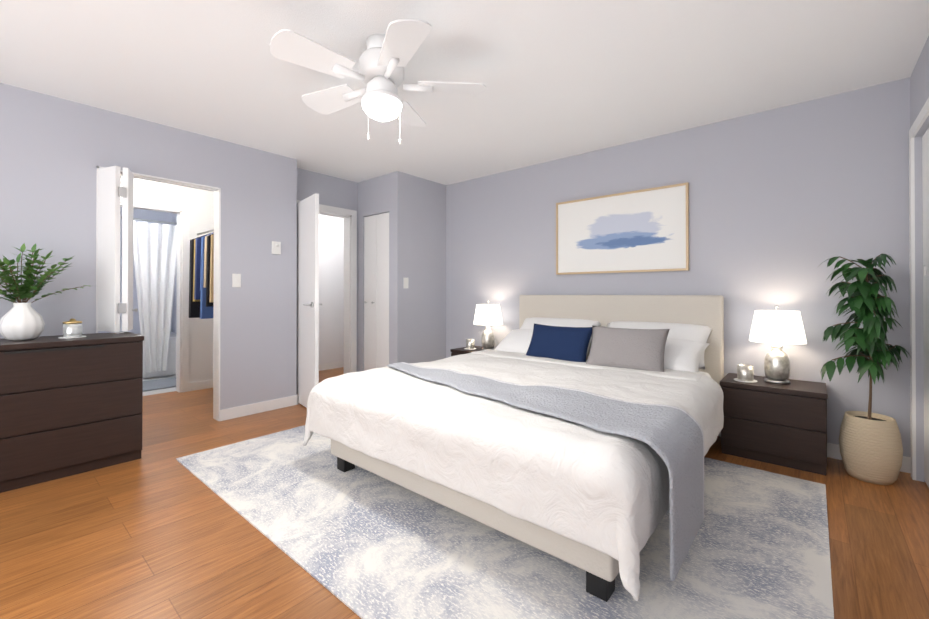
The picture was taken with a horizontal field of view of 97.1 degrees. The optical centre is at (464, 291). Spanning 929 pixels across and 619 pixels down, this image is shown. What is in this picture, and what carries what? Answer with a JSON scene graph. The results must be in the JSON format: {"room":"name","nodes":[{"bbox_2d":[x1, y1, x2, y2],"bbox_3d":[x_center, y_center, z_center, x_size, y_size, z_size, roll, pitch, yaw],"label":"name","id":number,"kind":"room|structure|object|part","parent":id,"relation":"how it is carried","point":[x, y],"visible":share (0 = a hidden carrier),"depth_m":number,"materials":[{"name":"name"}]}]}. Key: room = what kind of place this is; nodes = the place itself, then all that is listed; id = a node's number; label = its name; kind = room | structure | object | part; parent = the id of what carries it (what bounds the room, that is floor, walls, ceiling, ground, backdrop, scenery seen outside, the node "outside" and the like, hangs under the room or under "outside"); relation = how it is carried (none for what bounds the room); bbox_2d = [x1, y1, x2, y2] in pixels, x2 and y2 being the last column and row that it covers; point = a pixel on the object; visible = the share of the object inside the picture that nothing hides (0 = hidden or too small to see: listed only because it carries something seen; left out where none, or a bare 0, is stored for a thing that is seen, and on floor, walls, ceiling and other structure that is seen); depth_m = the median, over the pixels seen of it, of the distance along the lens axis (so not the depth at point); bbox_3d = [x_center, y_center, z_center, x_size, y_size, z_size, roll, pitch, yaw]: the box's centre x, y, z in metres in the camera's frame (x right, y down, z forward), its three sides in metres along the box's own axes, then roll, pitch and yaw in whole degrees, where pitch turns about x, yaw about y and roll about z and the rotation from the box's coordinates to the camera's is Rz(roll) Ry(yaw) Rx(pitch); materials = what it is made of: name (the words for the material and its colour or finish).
{"room":"bedroom","nodes":[
{"label":"bedroom","id":0,"kind":"room"},
{"bbox_2d":[98,207,171,333],"bbox_3d":[-5.195,-0.087,5.670,0.100,2.440,2.150,0,0,40],"label":"wall","id":1,"kind":"structure","parent":0,"point":[151,215],"depth_m":6.03,"materials":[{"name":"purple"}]},
{"bbox_2d":[0,83,296,409],"bbox_3d":[-2.916,-0.102,2.669,0.060,2.440,3.770,0,0,40],"label":"wall","id":2,"kind":"structure","parent":0,"point":[55,152],"depth_m":3.19,"materials":[{"name":"grey paint"}]},
{"bbox_2d":[97,166,137,331],"bbox_3d":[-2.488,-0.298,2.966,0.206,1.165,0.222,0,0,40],"label":"bifold closet door","id":3,"kind":"structure","parent":2,"relation":"in","point":[111,192],"depth_m":2.91,"materials":[{"name":"white wood"}]},
{"bbox_3d":[-2.532,-0.299,2.920,0.200,1.165,0.033,0,0,21],"label":"panel","id":4,"kind":"part","parent":3,"relation":"part of","materials":[{"name":"white wood"}]},
{"bbox_3d":[-2.461,-0.298,2.999,0.033,1.165,0.200,0,0,-31],"label":"panel","id":5,"kind":"part","parent":3,"relation":"part of","materials":[{"name":"white wood"}]},
{"bbox_2d":[96,166,220,420],"bbox_3d":[-2.428,0.111,3.290,0.129,2.020,0.810,0,0,40],"label":"trim","id":6,"kind":"structure","parent":2,"relation":"attached to","point":[216,305],"depth_m":3.56,"materials":[{"name":"white wood"}]},
{"bbox_2d":[121,173,216,190],"bbox_3d":[-2.423,-0.883,3.291,0.030,0.008,0.782,0,0,40],"label":"door frame","id":7,"kind":"structure","parent":2,"relation":"attached to","point":[172,183],"depth_m":3.34,"materials":[{"name":"white wood"}]},
{"bbox_2d":[232,274,240,286],"label":"switch plates","id":8,"kind":"object","parent":2,"relation":"attached to","point":[236,278],"depth_m":3.65,"materials":[{"name":"white plastic"}]},
{"bbox_2d":[220,395,297,420],"bbox_3d":[-1.887,1.076,3.818,0.012,0.095,0.702,0,0,40],"label":"baseboard","id":9,"kind":"structure","parent":2,"relation":"attached to","point":[248,409],"depth_m":3.78,"materials":[{"name":"white"}]},
{"bbox_2d":[272,241,280,253],"label":"switch plates","id":10,"kind":"object","parent":2,"relation":"attached to","point":[276,246],"depth_m":3.91,"materials":[{"name":"white plastic"}]},
{"bbox_2d":[172,213,176,332],"bbox_3d":[-3.745,-0.087,5.770,2.180,2.440,0.120,0,0,40],"label":"wall","id":11,"kind":"structure","parent":0,"point":[174,217],"depth_m":6.28,"materials":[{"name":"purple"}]},
{"bbox_2d":[120,176,343,382],"bbox_3d":[-2.700,-0.090,5.223,0.120,2.440,4.700,0,0,40],"label":"wall","id":12,"kind":"structure","parent":0,"point":[200,202],"depth_m":4.83,"materials":[{"name":"white paint"}]},
{"bbox_2d":[120,197,189,392],"bbox_3d":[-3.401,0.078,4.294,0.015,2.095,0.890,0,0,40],"label":"door frame","id":13,"kind":"structure","parent":12,"relation":"attached to","point":[185,209],"depth_m":4.59,"materials":[{"name":"white wood"}]},
{"bbox_2d":[189,379,212,390],"bbox_3d":[-2.985,1.081,4.780,0.012,0.095,0.395,0,0,40],"label":"baseboard","id":14,"kind":"structure","parent":12,"relation":"attached to","point":[199,385],"depth_m":4.71,"materials":[{"name":"white"}]},
{"bbox_2d":[319,361,343,370],"bbox_3d":[-1.993,1.087,5.947,0.012,0.095,2.430,0,0,40],"label":"baseboard","id":15,"kind":"structure","parent":12,"relation":"attached to","point":[332,365],"depth_m":6.00,"materials":[{"name":"white"}]},
{"bbox_2d":[297,168,357,371],"bbox_3d":[-1.624,-0.092,4.636,0.120,2.440,0.900,0,0,40],"label":"wall","id":16,"kind":"structure","parent":0,"point":[335,192],"depth_m":4.67,"materials":[{"name":"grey paint"}]},
{"bbox_2d":[296,193,321,407],"bbox_3d":[-1.590,0.107,4.016,0.695,2.010,0.197,0,0,40],"label":"entry door","id":17,"kind":"structure","parent":16,"relation":"in","point":[307,364],"depth_m":3.90,"materials":[{"name":"white wood"}]},
{"bbox_3d":[-1.419,0.123,3.841,0.141,0.052,0.136,0,0,-40],"label":"handle","id":18,"kind":"part","parent":17,"relation":"part of","materials":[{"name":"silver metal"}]},
{"bbox_2d":[297,200,356,373],"bbox_3d":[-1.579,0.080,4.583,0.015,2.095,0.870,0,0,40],"label":"door frame","id":19,"kind":"structure","parent":16,"relation":"attached to","point":[353,213],"depth_m":4.88,"materials":[{"name":"white wood"}]},
{"bbox_2d":[358,171,403,371],"bbox_3d":[-1.022,-0.092,4.780,0.850,2.440,0.100,0,0,40],"label":"wall","id":20,"kind":"structure","parent":0,"point":[382,194],"depth_m":4.54,"materials":[{"name":"grey paint"}]},
{"bbox_2d":[364,212,388,370],"bbox_3d":[-1.015,0.116,4.719,0.472,2.000,0.066,0,0,40],"label":"closet door","id":21,"kind":"structure","parent":20,"relation":"in","point":[376,291],"depth_m":4.72,"materials":[{"name":"white wood"}]},
{"bbox_3d":[-1.094,0.116,4.809,0.234,2.000,0.030,0,0,40],"label":"panel","id":22,"kind":"part","parent":21,"relation":"part of","materials":[{"name":"white wood"}]},
{"bbox_3d":[-0.912,0.116,4.655,0.234,2.000,0.030,0,0,40],"label":"panel","id":23,"kind":"part","parent":21,"relation":"part of","materials":[{"name":"white wood"}]},
{"bbox_2d":[404,173,445,362],"bbox_3d":[-0.484,-0.091,4.834,0.100,2.440,0.680,0,0,40],"label":"wall","id":24,"kind":"structure","parent":0,"point":[425,268],"depth_m":4.78,"materials":[{"name":"grey paint"}]},
{"bbox_2d":[403,278,408,287],"label":"switch plates","id":25,"kind":"object","parent":24,"relation":"attached to","point":[405,280],"depth_m":4.55,"materials":[{"name":"white plastic"}]},
{"bbox_2d":[0,367,928,618],"bbox_3d":[-1.732,1.171,3.329,8.400,0.100,6.320,0,0,40],"label":"floor","id":26,"kind":"structure","parent":0,"point":[157,530],"depth_m":1.82,"materials":[{"name":"brown wood"}]},
{"bbox_2d":[0,332,143,492],"bbox_3d":[-2.611,0.707,2.570,0.499,0.820,0.868,0,0,40],"label":"dresser","id":27,"kind":"object","parent":26,"relation":"on","point":[71,406],"visible":1,"depth_m":2.47,"materials":[{"name":"brown wood"}]},
{"bbox_2d":[0,243,90,340],"bbox_3d":[-2.666,-0.005,2.538,0.449,0.604,0.604,0,0,40],"label":"vase","id":28,"kind":"object","parent":27,"relation":"on","point":[22,320],"visible":1,"depth_m":2.48,"materials":[{"name":"white ceramic"}]},
{"bbox_2d":[58,318,85,338],"bbox_3d":[-2.528,0.236,2.646,0.134,0.123,0.134,0,0,40],"label":"candle","id":29,"kind":"object","parent":27,"relation":"on","point":[72,327],"visible":1,"depth_m":2.61,"materials":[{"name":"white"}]},
{"bbox_3d":[-2.528,0.191,2.646,0.094,0.032,0.094,0,0,40],"label":"lid","id":30,"kind":"part","parent":29,"relation":"part of","materials":[{"name":"gold metal"}]},
{"bbox_2d":[120,217,176,391],"bbox_3d":[-4.448,0.108,5.027,1.830,2.042,1.900,0,0,40],"label":"fixtures","id":31,"kind":"object","parent":26,"relation":"on","point":[155,253],"visible":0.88,"depth_m":5.24,"materials":[{"name":"white fabric"}]},
{"bbox_3d":[-4.284,-0.901,4.893,0.024,0.024,1.900,0,0,40],"label":"rod","id":32,"kind":"part","parent":31,"relation":"part of","materials":[{"name":"silver metal"}]},
{"bbox_2d":[133,221,176,373],"bbox_3d":[-3.949,0.081,5.260,0.101,1.900,0.540,0,0,40],"label":"curtain","id":33,"kind":"object","parent":31,"relation":"hanging from","point":[154,244],"depth_m":5.24,"materials":[{"name":"white fabric"}]},
{"bbox_2d":[137,332,175,378],"bbox_3d":[-4.755,0.871,5.279,1.030,0.520,1.890,0,0,40],"label":"tub","id":34,"kind":"object","parent":31,"relation":"in","point":[171,366],"depth_m":5.47,"materials":[{"name":"white"}]},
{"bbox_2d":[450,346,482,355],"bbox_3d":[0.188,0.876,4.423,0.558,0.500,0.399,0,0,40],"label":"nightstand","id":35,"kind":"object","parent":26,"relation":"on","point":[458,351],"visible":0.1,"depth_m":4.41,"materials":[{"name":"brown wood"}]},
{"bbox_2d":[464,339,476,349],"bbox_3d":[0.063,0.574,4.471,0.138,0.106,0.138,0,0,40],"label":"candle","id":36,"kind":"object","parent":35,"relation":"on","point":[470,344],"visible":1,"depth_m":4.43,"materials":[{"name":"silver"}]},
{"bbox_2d":[473,301,502,349],"bbox_3d":[0.253,0.362,4.402,0.316,0.529,0.316,0,0,40],"label":"lamp","id":37,"kind":"object","parent":35,"relation":"on","point":[487,314],"visible":1,"depth_m":4.31,"materials":[{"name":"white fabric"}]},
{"bbox_3d":[0.253,0.246,4.403,0.316,0.210,0.316,0,0,40],"label":"lamp shade","id":38,"kind":"part","parent":37,"relation":"part of","materials":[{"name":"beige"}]},
{"bbox_2d":[176,425,833,618],"bbox_3d":[0.077,1.113,2.540,3.280,0.008,2.300,0,0,40],"label":"rug","id":39,"kind":"object","parent":26,"relation":"on","point":[361,543],"visible":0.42,"depth_m":1.76,"materials":[{"name":"grey carpet"}]},
{"bbox_2d":[303,295,723,601],"bbox_3d":[0.551,0.569,2.786,2.079,1.082,2.394,0,0,40],"label":"bed","id":40,"kind":"object","parent":39,"relation":"on","point":[581,431],"visible":1,"depth_m":1.90,"materials":[{"name":"white fabric"}]},
{"bbox_3d":[0.537,0.898,2.812,1.770,0.240,2.170,0,0,40],"label":"frame","id":41,"kind":"part","parent":40,"relation":"part of","materials":[{"name":"beige fabric"}]},
{"bbox_2d":[494,329,532,352],"bbox_3d":[0.644,0.473,3.649,0.780,0.180,0.420,0,27,40],"label":"pillow","id":42,"kind":"object","parent":40,"relation":"on","point":[518,340],"depth_m":3.67,"materials":[{"name":"white fabric"}]},
{"bbox_2d":[387,362,703,580],"bbox_3d":[0.117,0.728,2.147,1.915,0.465,0.513,0,0,40],"label":"throw","id":43,"kind":"object","parent":40,"relation":"on","point":[666,441],"depth_m":1.66,"materials":[{"name":"grey fabric"}]},
{"bbox_2d":[520,317,600,356],"bbox_3d":[0.822,0.408,3.813,0.820,0.200,0.440,0,40,40],"label":"pillow","id":44,"kind":"object","parent":40,"relation":"on","point":[526,322],"depth_m":3.78,"materials":[{"name":"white fabric"}]},
{"bbox_3d":[1.273,0.528,3.679,1.790,0.990,0.100,0,0,40],"label":"headboard","id":45,"kind":"part","parent":40,"relation":"part of","materials":[{"name":"beige fabric"}]},
{"bbox_2d":[586,325,669,371],"bbox_3d":[1.143,0.409,2.909,0.540,0.350,0.140,0,-30,36],"label":"pillow","id":46,"kind":"object","parent":40,"relation":"on","point":[620,349],"depth_m":2.84,"materials":[{"name":"grey fabric"}]},
{"bbox_2d":[607,321,711,368],"bbox_3d":[1.477,0.406,3.256,0.820,0.200,0.440,0,40,40],"label":"pillow","id":47,"kind":"object","parent":40,"relation":"on","point":[699,333],"depth_m":3.12,"materials":[{"name":"white fabric"}]},
{"bbox_2d":[664,338,709,371],"bbox_3d":[1.345,0.470,3.053,0.780,0.180,0.420,0,27,40],"label":"pillow","id":48,"kind":"object","parent":40,"relation":"on","point":[680,354],"depth_m":2.84,"materials":[{"name":"white fabric"}]},
{"bbox_2d":[720,373,827,474],"bbox_3d":[2.100,0.868,2.797,0.558,0.500,0.399,0,0,40],"label":"nightstand","id":49,"kind":"object","parent":26,"relation":"on","point":[784,425],"visible":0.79,"depth_m":2.64,"materials":[{"name":"brown wood"}]},
{"bbox_2d":[734,364,757,382],"bbox_3d":[1.947,0.566,2.842,0.138,0.106,0.138,0,0,40],"label":"candle","id":50,"kind":"object","parent":49,"relation":"on","point":[745,372],"visible":1,"depth_m":2.81,"materials":[{"name":"silver"}]},
{"bbox_2d":[749,305,806,383],"bbox_3d":[2.135,0.354,2.802,0.316,0.529,0.316,0,0,40],"label":"lamp","id":51,"kind":"object","parent":49,"relation":"on","point":[776,327],"visible":1,"depth_m":2.73,"materials":[{"name":"white fabric"}]},
{"bbox_3d":[2.135,0.238,2.803,0.316,0.210,0.316,0,0,40],"label":"lamp shade","id":52,"kind":"part","parent":51,"relation":"part of","materials":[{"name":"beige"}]},
{"bbox_2d":[819,254,910,484],"bbox_3d":[2.370,0.449,2.435,0.413,1.335,0.487,0,0,40],"label":"tree","id":53,"kind":"object","parent":26,"relation":"on","point":[871,446],"visible":1,"depth_m":2.38,"materials":[{"name":"green plant"}]},
{"bbox_3d":[2.428,0.932,2.457,0.274,0.370,0.274,0,0,40],"label":"pot","id":54,"kind":"part","parent":53,"relation":"part of","materials":[{"name":"beige ceramic"}]},
{"bbox_2d":[0,0,928,184],"bbox_3d":[-1.732,-1.369,3.342,8.400,0.100,6.320,0,0,40],"label":"ceiling","id":55,"kind":"structure","parent":0,"point":[559,79],"depth_m":2.41,"materials":[{"name":"white paint"}]},
{"bbox_2d":[270,19,485,143],"bbox_3d":[-0.467,-1.047,2.181,1.075,0.554,1.066,0,0,40],"label":"ceiling fan","id":56,"kind":"object","parent":55,"relation":"hanging from","point":[385,58],"visible":1,"depth_m":2.09,"materials":[{"name":"white"}]},
{"bbox_3d":[-0.440,-1.186,2.190,0.236,0.122,0.236,0,0,40],"label":"motor","id":57,"kind":"part","parent":56,"relation":"part of","materials":[{"name":"white metal"}]},
{"bbox_3d":[-0.440,-0.960,2.189,0.212,0.081,0.212,0,0,40],"label":"lamp shade","id":58,"kind":"part","parent":56,"relation":"part of","materials":[{"name":"white glass"}]},
{"bbox_2d":[446,77,910,456],"bbox_3d":[0.628,-0.094,4.413,6.200,2.440,0.120,0,0,40],"label":"wall","id":59,"kind":"structure","parent":0,"point":[785,202],"depth_m":3.04,"materials":[{"name":"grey paint"}]},
{"bbox_2d":[556,182,688,274],"bbox_3d":[1.362,-0.522,3.692,1.175,0.710,0.028,0,0,40],"label":"picture","id":60,"kind":"object","parent":59,"relation":"attached to","point":[644,230],"visible":1,"depth_m":3.63,"materials":[{"name":"white paper"}]},
{"bbox_2d":[718,431,910,472],"bbox_3d":[1.260,1.076,3.784,3.910,0.095,0.012,0,0,40],"label":"baseboard","id":61,"kind":"structure","parent":59,"relation":"attached to","point":[833,450],"depth_m":2.73,"materials":[{"name":"white"}]},
{"bbox_2d":[910,36,928,481],"bbox_3d":[1.072,-0.114,0.459,0.120,2.440,5.570,0,0,40],"label":"wall","id":62,"kind":"structure","parent":0,"point":[919,86],"depth_m":2.42,"materials":[{"name":"grey paint"}]},
{"bbox_2d":[909,98,928,479],"bbox_3d":[2.047,0.068,1.709,0.015,2.090,2.020,0,0,40],"label":"door frame","id":63,"kind":"structure","parent":62,"relation":"attached to","point":[921,118],"depth_m":2.43,"materials":[{"name":"white wood"}]},
{"bbox_2d":[922,128,928,486],"bbox_3d":[2.099,0.094,1.666,0.071,2.013,1.890,0,0,40],"label":"sliding closet door","id":64,"kind":"structure","parent":62,"relation":"in","point":[925,167],"depth_m":2.34,"materials":[{"name":"white wood"}]},
{"bbox_3d":[-2.962,-0.102,2.708,0.060,2.440,3.770,0,0,40],"label":"wall","id":65,"kind":"structure","parent":0,"visible":0},
{"bbox_2d":[189,229,213,318],"bbox_3d":[-2.553,-0.205,4.270,1.320,0.939,0.520,0,0,40],"label":"clothes","id":66,"kind":"object","parent":65,"relation":"hanging from","point":[201,284],"visible":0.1,"depth_m":3.90,"materials":[{"name":"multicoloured fabric"}]},
{"bbox_3d":[-2.553,-0.654,4.273,1.320,0.026,0.026,0,0,40],"label":"rod","id":67,"kind":"part","parent":66,"relation":"part of","materials":[{"name":"silver metal"}]}
]}

